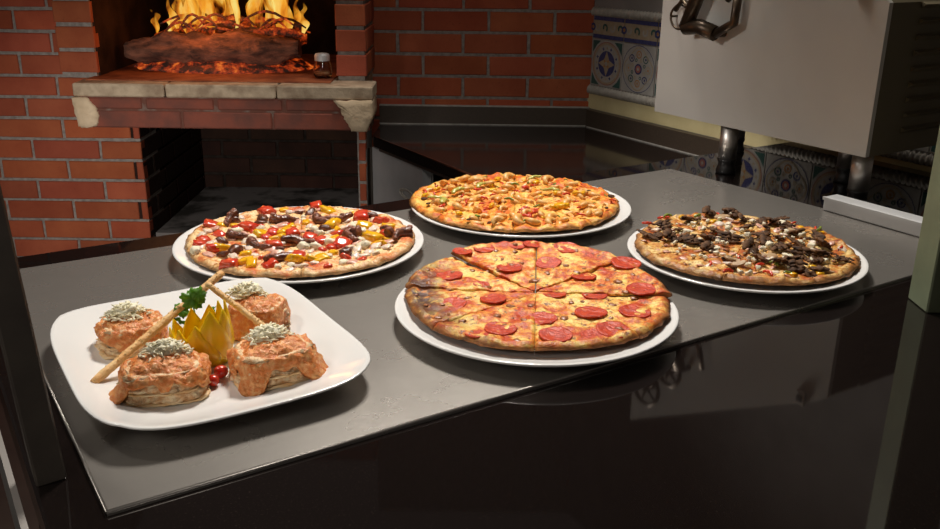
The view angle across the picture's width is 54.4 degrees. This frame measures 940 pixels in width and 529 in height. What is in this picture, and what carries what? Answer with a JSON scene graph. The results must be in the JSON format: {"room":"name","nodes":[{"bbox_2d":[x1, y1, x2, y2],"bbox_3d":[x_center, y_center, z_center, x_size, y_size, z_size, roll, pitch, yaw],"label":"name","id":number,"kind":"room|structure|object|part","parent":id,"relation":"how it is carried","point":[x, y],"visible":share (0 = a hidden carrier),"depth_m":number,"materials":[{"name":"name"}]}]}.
{"room":"commercial kitchen","nodes":[
{"label":"commercial kitchen","id":0,"kind":"room"},
{"bbox_2d":[0,400,39,528],"bbox_3d":[-0.013,1.024,1.685,8.000,0.050,6.500,1,19,0],"label":"floor","id":1,"kind":"structure","parent":0,"point":[6,520],"depth_m":2.63,"materials":[{"name":"tile"}]},
{"bbox_2d":[51,0,376,236],"bbox_3d":[-0.795,-0.767,3.204,1.004,2.301,0.972,1,19,0],"label":"oven","id":2,"kind":"object","parent":1,"relation":"on","point":[223,142],"visible":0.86,"depth_m":3.04,"materials":[{"name":"brick"}]},
{"bbox_2d":[133,58,313,73],"bbox_3d":[-0.839,-0.717,3.144,0.629,0.082,0.380,1,19,0],"label":"embers","id":3,"kind":"object","parent":2,"relation":"on","point":[296,64],"visible":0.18,"depth_m":3.01,"materials":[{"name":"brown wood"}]},
{"bbox_2d":[155,27,214,34],"bbox_3d":[-0.990,-0.778,3.144,0.296,0.102,0.080,13,23,32],"label":"log","id":4,"kind":"object","parent":3,"relation":"on","point":[208,31],"visible":0.13,"depth_m":3.07,"materials":[{"name":"brown wood"}]},
{"bbox_2d":[123,30,301,65],"bbox_3d":[-0.851,-0.712,3.030,0.583,0.129,0.120,1,19,0],"label":"log","id":5,"kind":"object","parent":3,"relation":"on","point":[236,46],"visible":0.93,"depth_m":2.99,"materials":[{"name":"brown wood"}]},
{"bbox_2d":[159,10,310,32],"bbox_3d":[-0.793,-0.817,3.075,0.503,0.086,0.197,1,19,0],"label":"kindling","id":6,"kind":"object","parent":5,"relation":"on","point":[211,22],"visible":0.8,"depth_m":3.03,"materials":[{"name":"brown wood"}]},
{"bbox_2d":[233,26,306,44],"bbox_3d":[-0.670,-0.763,3.069,0.244,0.073,0.066,-1,19,-6],"label":"log","id":7,"kind":"object","parent":5,"relation":"on","point":[269,31],"visible":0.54,"depth_m":3.05,"materials":[{"name":"brown wood"}]},
{"bbox_2d":[215,15,301,33],"bbox_3d":[-0.770,-0.808,3.136,0.405,0.094,0.105,1,19,0],"label":"log","id":8,"kind":"object","parent":3,"relation":"on","point":[258,22],"visible":0.2,"depth_m":3.09,"materials":[{"name":"brown wood"}]},
{"bbox_2d":[155,0,309,33],"bbox_3d":[-0.809,-0.929,3.085,0.534,0.286,0.151,1,19,0],"label":"flames","id":9,"kind":"object","parent":8,"relation":"on","point":[190,6],"visible":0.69,"depth_m":3.07,"materials":[{"name":"orange"}]},
{"bbox_2d":[313,53,331,78],"bbox_3d":[-0.470,-0.635,2.911,0.062,0.079,0.062,1,19,0],"label":"spice shaker","id":10,"kind":"object","parent":2,"relation":"on","point":[322,69],"visible":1,"depth_m":2.89,"materials":[{"name":"clear glass"}]},
{"bbox_3d":[-0.470,-0.660,2.902,0.049,0.025,0.049,1,19,0],"label":"lid","id":11,"kind":"part","parent":10,"relation":"part of","materials":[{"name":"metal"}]},
{"bbox_2d":[313,61,331,78],"bbox_3d":[-0.470,-0.627,2.914,0.062,0.062,0.062,1,19,0],"label":"jar","id":12,"kind":"object","parent":10,"relation":"attached to","point":[321,69],"depth_m":2.89,"materials":[{"name":"clear glass"}]},
{"bbox_2d":[368,147,447,204],"bbox_3d":[-0.078,0.014,3.176,0.415,0.864,0.383,-11,23,-30],"label":"base cabinet","id":13,"kind":"object","parent":1,"relation":"on","point":[390,178],"visible":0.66,"depth_m":2.98,"materials":[{"name":"silver metal"}]},
{"bbox_3d":[-0.330,-0.021,3.218,0.034,0.795,0.020,-11,23,-30],"label":"frame","id":14,"kind":"part","parent":13,"relation":"part of","materials":[{"name":"metal"}]},
{"bbox_3d":[-0.199,-0.222,2.898,0.009,0.037,0.100,-11,23,-30],"label":"recessed pull","id":15,"kind":"part","parent":13,"relation":"part of","materials":[{"name":"silver metal"}]},
{"bbox_2d":[373,104,752,179],"bbox_3d":[0.223,-0.369,2.840,0.743,0.116,1.240,-11,23,-30],"label":"countertop","id":16,"kind":"structure","parent":13,"relation":"on","point":[448,142],"depth_m":2.93,"materials":[{"name":"stone"}]},
{"bbox_2d":[0,142,939,528],"bbox_3d":[0.692,0.664,1.151,2.005,1.000,2.510,-11,23,-30],"label":"countertop","id":17,"kind":"structure","parent":1,"relation":"on","point":[825,416],"depth_m":0.97,"materials":[{"name":"black stone"}]},
{"bbox_2d":[0,432,28,528],"bbox_3d":[-0.454,0.242,0.914,0.007,0.067,1.400,-11,23,-31],"label":"trim","id":18,"kind":"structure","parent":17,"relation":"attached to","point":[13,498],"depth_m":0.90,"materials":[{"name":"metal"}]},
{"bbox_2d":[0,185,66,486],"bbox_3d":[-0.439,-0.399,0.670,0.100,1.299,0.040,-11,23,-30],"label":"post","id":19,"kind":"object","parent":17,"relation":"on","point":[18,344],"visible":1,"depth_m":0.84,"materials":[{"name":"metal"}]},
{"bbox_2d":[20,169,918,515],"bbox_3d":[0.093,-0.004,1.515,1.504,0.005,0.757,-11,23,-30],"label":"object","id":20,"kind":"structure","parent":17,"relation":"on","point":[408,381],"depth_m":1.23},
{"bbox_2d":[50,278,370,430],"bbox_3d":[-0.327,0.106,1.135,0.330,0.033,0.394,-11,23,-30],"label":"square plate","id":21,"kind":"object","parent":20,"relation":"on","point":[73,336],"visible":0.57,"depth_m":1.08,"materials":[{"name":"white ceramic"}]},
{"bbox_2d":[93,300,168,359],"bbox_3d":[-0.428,0.075,1.154,0.092,0.059,0.085,-8,21,-24],"label":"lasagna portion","id":22,"kind":"object","parent":21,"relation":"on","point":[119,327],"visible":0.84,"depth_m":1.13,"materials":[{"name":"orange food"}]},
{"bbox_2d":[90,270,224,383],"bbox_3d":[-0.380,0.073,1.127,0.012,0.074,0.220,11,22,26],"label":"breadstick","id":23,"kind":"object","parent":21,"relation":"on","point":[154,330],"visible":0.94,"depth_m":1.10,"materials":[{"name":"beige food"}]},
{"bbox_2d":[108,337,210,407],"bbox_3d":[-0.352,0.118,1.036,0.115,0.059,0.084,-3,20,-11],"label":"pastry","id":24,"kind":"object","parent":21,"relation":"on","point":[164,373],"visible":1,"depth_m":1.01,"materials":[{"name":"orange food"}]},
{"bbox_2d":[173,285,215,324],"bbox_3d":[-0.345,0.057,1.148,0.054,0.058,0.031,1,19,0],"label":"parsley sprig","id":25,"kind":"object","parent":21,"relation":"on","point":[195,297],"visible":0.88,"depth_m":1.15,"materials":[{"name":"green plant"}]},
{"bbox_2d":[169,299,233,366],"bbox_3d":[-0.327,0.080,1.115,0.077,0.077,0.070,1,19,0],"label":"garnish","id":26,"kind":"object","parent":21,"relation":"on","point":[212,334],"depth_m":1.10,"materials":[{"name":"yellow food"}]},
{"bbox_2d":[208,374,219,385],"bbox_3d":[-0.297,0.134,1.058,0.015,0.014,0.015,1,19,0],"label":"cherry tomato","id":27,"kind":"object","parent":21,"relation":"on","point":[214,379],"visible":0.86,"depth_m":1.05,"materials":[{"name":"red food"}]},
{"bbox_2d":[213,365,227,377],"bbox_3d":[-0.294,0.126,1.079,0.017,0.015,0.017,1,19,0],"label":"cherry tomato","id":28,"kind":"object","parent":21,"relation":"on","point":[221,371],"visible":0.98,"depth_m":1.07,"materials":[{"name":"red food"}]},
{"bbox_2d":[225,280,290,340],"bbox_3d":[-0.284,0.057,1.207,0.098,0.061,0.093,5,20,11],"label":"lasagna portion","id":29,"kind":"object","parent":21,"relation":"on","point":[274,308],"visible":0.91,"depth_m":1.19,"materials":[{"name":"orange food"}]},
{"bbox_2d":[226,322,328,396],"bbox_3d":[-0.228,0.102,1.081,0.119,0.061,0.092,-10,22,-28],"label":"pastry","id":30,"kind":"object","parent":21,"relation":"on","point":[273,356],"visible":1,"depth_m":1.06,"materials":[{"name":"orange food"}]},
{"bbox_2d":[205,282,264,325],"bbox_3d":[-0.288,0.053,1.134,0.110,0.043,0.010,13,23,31],"label":"breadstick","id":31,"kind":"object","parent":30,"relation":"on","point":[214,289],"visible":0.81,"depth_m":1.13,"materials":[{"name":"beige food"}]},
{"bbox_2d":[172,206,423,283],"bbox_3d":[-0.285,-0.031,1.540,0.414,0.024,0.414,1,19,0],"label":"round plate","id":32,"kind":"object","parent":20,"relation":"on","point":[179,252],"visible":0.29,"depth_m":1.42,"materials":[{"name":"white ceramic"}]},
{"bbox_2d":[184,200,414,278],"bbox_3d":[-0.285,-0.053,1.541,0.385,0.035,0.378,1,19,0],"label":"pizza","id":33,"kind":"object","parent":32,"relation":"on","point":[266,241],"visible":1,"depth_m":1.50,"materials":[{"name":"multicoloured food"}]},
{"bbox_2d":[411,177,631,237],"bbox_3d":[0.097,-0.107,1.770,0.424,0.024,0.424,1,19,0],"label":"round plate","id":34,"kind":"object","parent":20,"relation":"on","point":[624,212],"visible":0.25,"depth_m":1.63,"materials":[{"name":"white ceramic"}]},
{"bbox_2d":[409,172,619,232],"bbox_3d":[0.086,-0.129,1.774,0.406,0.031,0.401,5,20,12],"label":"pizza","id":35,"kind":"object","parent":34,"relation":"on","point":[546,203],"visible":1,"depth_m":1.74,"materials":[{"name":"food"}]},
{"bbox_2d":[394,259,678,366],"bbox_3d":[0.091,0.066,1.277,0.392,0.024,0.392,1,19,0],"label":"round plate","id":36,"kind":"object","parent":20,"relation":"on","point":[580,357],"visible":0.26,"depth_m":1.15,"materials":[{"name":"white ceramic"}]},
{"bbox_2d":[404,240,671,350],"bbox_3d":[0.096,0.033,1.301,0.379,0.025,0.380,1,19,0],"label":"pizza","id":37,"kind":"object","parent":36,"relation":"on","point":[587,297],"visible":1,"depth_m":1.28,"materials":[{"name":"orange food"}]},
{"bbox_2d":[529,278,538,282],"bbox_3d":[0.093,0.024,1.335,0.015,0.005,0.013,-8,22,-9],"label":"olive","id":38,"kind":"object","parent":37,"relation":"on","point":[532,280],"depth_m":1.33,"materials":[{"name":"brown food"}]},
{"bbox_2d":[560,316,567,319],"bbox_3d":[0.125,0.071,1.211,0.012,0.004,0.015,-2,24,-15],"label":"olive","id":39,"kind":"object","parent":37,"relation":"on","point":[562,317],"depth_m":1.21,"materials":[{"name":"brown food"}]},
{"bbox_2d":[613,279,622,283],"bbox_3d":[0.214,0.025,1.325,0.015,0.004,0.012,1,27,7],"label":"olive","id":40,"kind":"object","parent":37,"relation":"on","point":[617,281],"depth_m":1.32,"materials":[{"name":"brown food"}]},
{"bbox_2d":[627,226,868,293],"bbox_3d":[0.452,-0.012,1.512,0.382,0.024,0.382,1,19,0],"label":"round plate","id":41,"kind":"object","parent":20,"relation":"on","point":[858,274],"visible":0.32,"depth_m":1.39,"materials":[{"name":"white ceramic"}]},
{"bbox_2d":[634,205,860,285],"bbox_3d":[0.455,-0.040,1.525,0.362,0.028,0.369,1,19,0],"label":"pizza","id":42,"kind":"object","parent":41,"relation":"on","point":[731,245],"visible":1,"depth_m":1.49,"materials":[{"name":"brown food"}]},
{"bbox_2d":[823,194,922,236],"bbox_3d":[0.831,-0.067,1.674,0.044,0.028,0.412,-11,23,-31],"label":"steel rail","id":43,"kind":"object","parent":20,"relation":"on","point":[886,217],"visible":0.87,"depth_m":1.74,"materials":[{"name":"silver metal"}]},
{"bbox_2d":[654,0,939,201],"bbox_3d":[0.721,-0.552,1.988,0.348,0.740,0.601,-11,23,-30],"label":"stainless appliance","id":44,"kind":"object","parent":17,"relation":"on","point":[859,80],"visible":0.97,"depth_m":1.86,"materials":[{"name":"metal"}]},
{"bbox_3d":[0.599,-0.284,2.117,0.041,0.085,0.041,-11,23,-30],"label":"leg","id":45,"kind":"part","parent":44,"relation":"part of","materials":[{"name":"metal"}]},
{"bbox_3d":[0.687,-0.362,2.343,0.041,0.085,0.041,-11,23,-30],"label":"leg","id":46,"kind":"part","parent":44,"relation":"part of","materials":[{"name":"metal"}]},
{"bbox_3d":[0.620,-0.588,1.914,0.012,0.625,0.591,-11,23,-30],"label":"panel","id":47,"kind":"part","parent":44,"relation":"part of","materials":[{"name":"silver metal"}]},
{"bbox_3d":[0.849,-0.257,2.049,0.041,0.085,0.041,-11,23,-30],"label":"leg","id":48,"kind":"part","parent":44,"relation":"part of","materials":[{"name":"metal"}]},
{"bbox_3d":[0.794,-0.190,1.857,0.041,0.085,0.041,-11,23,-30],"label":"leg","id":49,"kind":"part","parent":44,"relation":"part of","materials":[{"name":"metal"}]},
{"bbox_2d":[908,127,939,312],"bbox_3d":[0.714,-0.552,1.142,0.086,1.300,0.061,1,19,0],"label":"post","id":50,"kind":"object","parent":17,"relation":"on","point":[924,291],"visible":1,"depth_m":1.32,"materials":[{"name":"paint"}]},
{"bbox_2d":[0,0,163,256],"bbox_3d":[-1.834,-0.896,2.934,1.509,2.701,0.166,1,19,0],"label":"wall","id":51,"kind":"structure","parent":0,"point":[65,185],"depth_m":3.04,"materials":[{"name":"brick"}]},
{"bbox_2d":[372,0,594,146],"bbox_3d":[0.042,-0.948,3.151,0.781,2.701,0.186,1,19,0],"label":"wall","id":52,"kind":"structure","parent":0,"point":[431,52],"depth_m":3.13,"materials":[{"name":"brick"}]},
{"bbox_2d":[590,0,930,165],"bbox_3d":[1.353,-0.452,1.787,0.120,2.700,3.500,-11,23,-30],"label":"wall","id":53,"kind":"structure","parent":0,"point":[653,6],"depth_m":2.92,"materials":[{"name":"paint"}]},
{"bbox_2d":[591,6,661,22],"bbox_3d":[1.266,-0.397,1.814,0.016,0.033,3.203,-11,23,-30],"label":"trim","id":54,"kind":"structure","parent":53,"relation":"attached to","point":[599,11],"depth_m":2.94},
{"bbox_2d":[587,93,931,172],"bbox_3d":[1.298,-0.101,1.880,0.016,0.050,3.305,-11,23,-30],"label":"trim","id":55,"kind":"structure","parent":53,"relation":"attached to","point":[606,104],"depth_m":2.84,"materials":[{"name":"yellow paint"}]},
{"bbox_2d":[587,84,933,166],"bbox_3d":[1.263,-0.152,1.900,0.018,0.035,3.203,-11,23,-30],"label":"trim","id":56,"kind":"structure","parent":53,"relation":"attached to","point":[922,158],"depth_m":2.93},
{"bbox_2d":[590,15,935,154],"bbox_3d":[1.268,-0.276,1.858,0.011,0.238,3.203,-11,23,-31],"label":"wall tiles","id":57,"kind":"structure","parent":53,"relation":"attached to","point":[625,52],"depth_m":2.98,"materials":[{"name":"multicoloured tile"}]}
]}

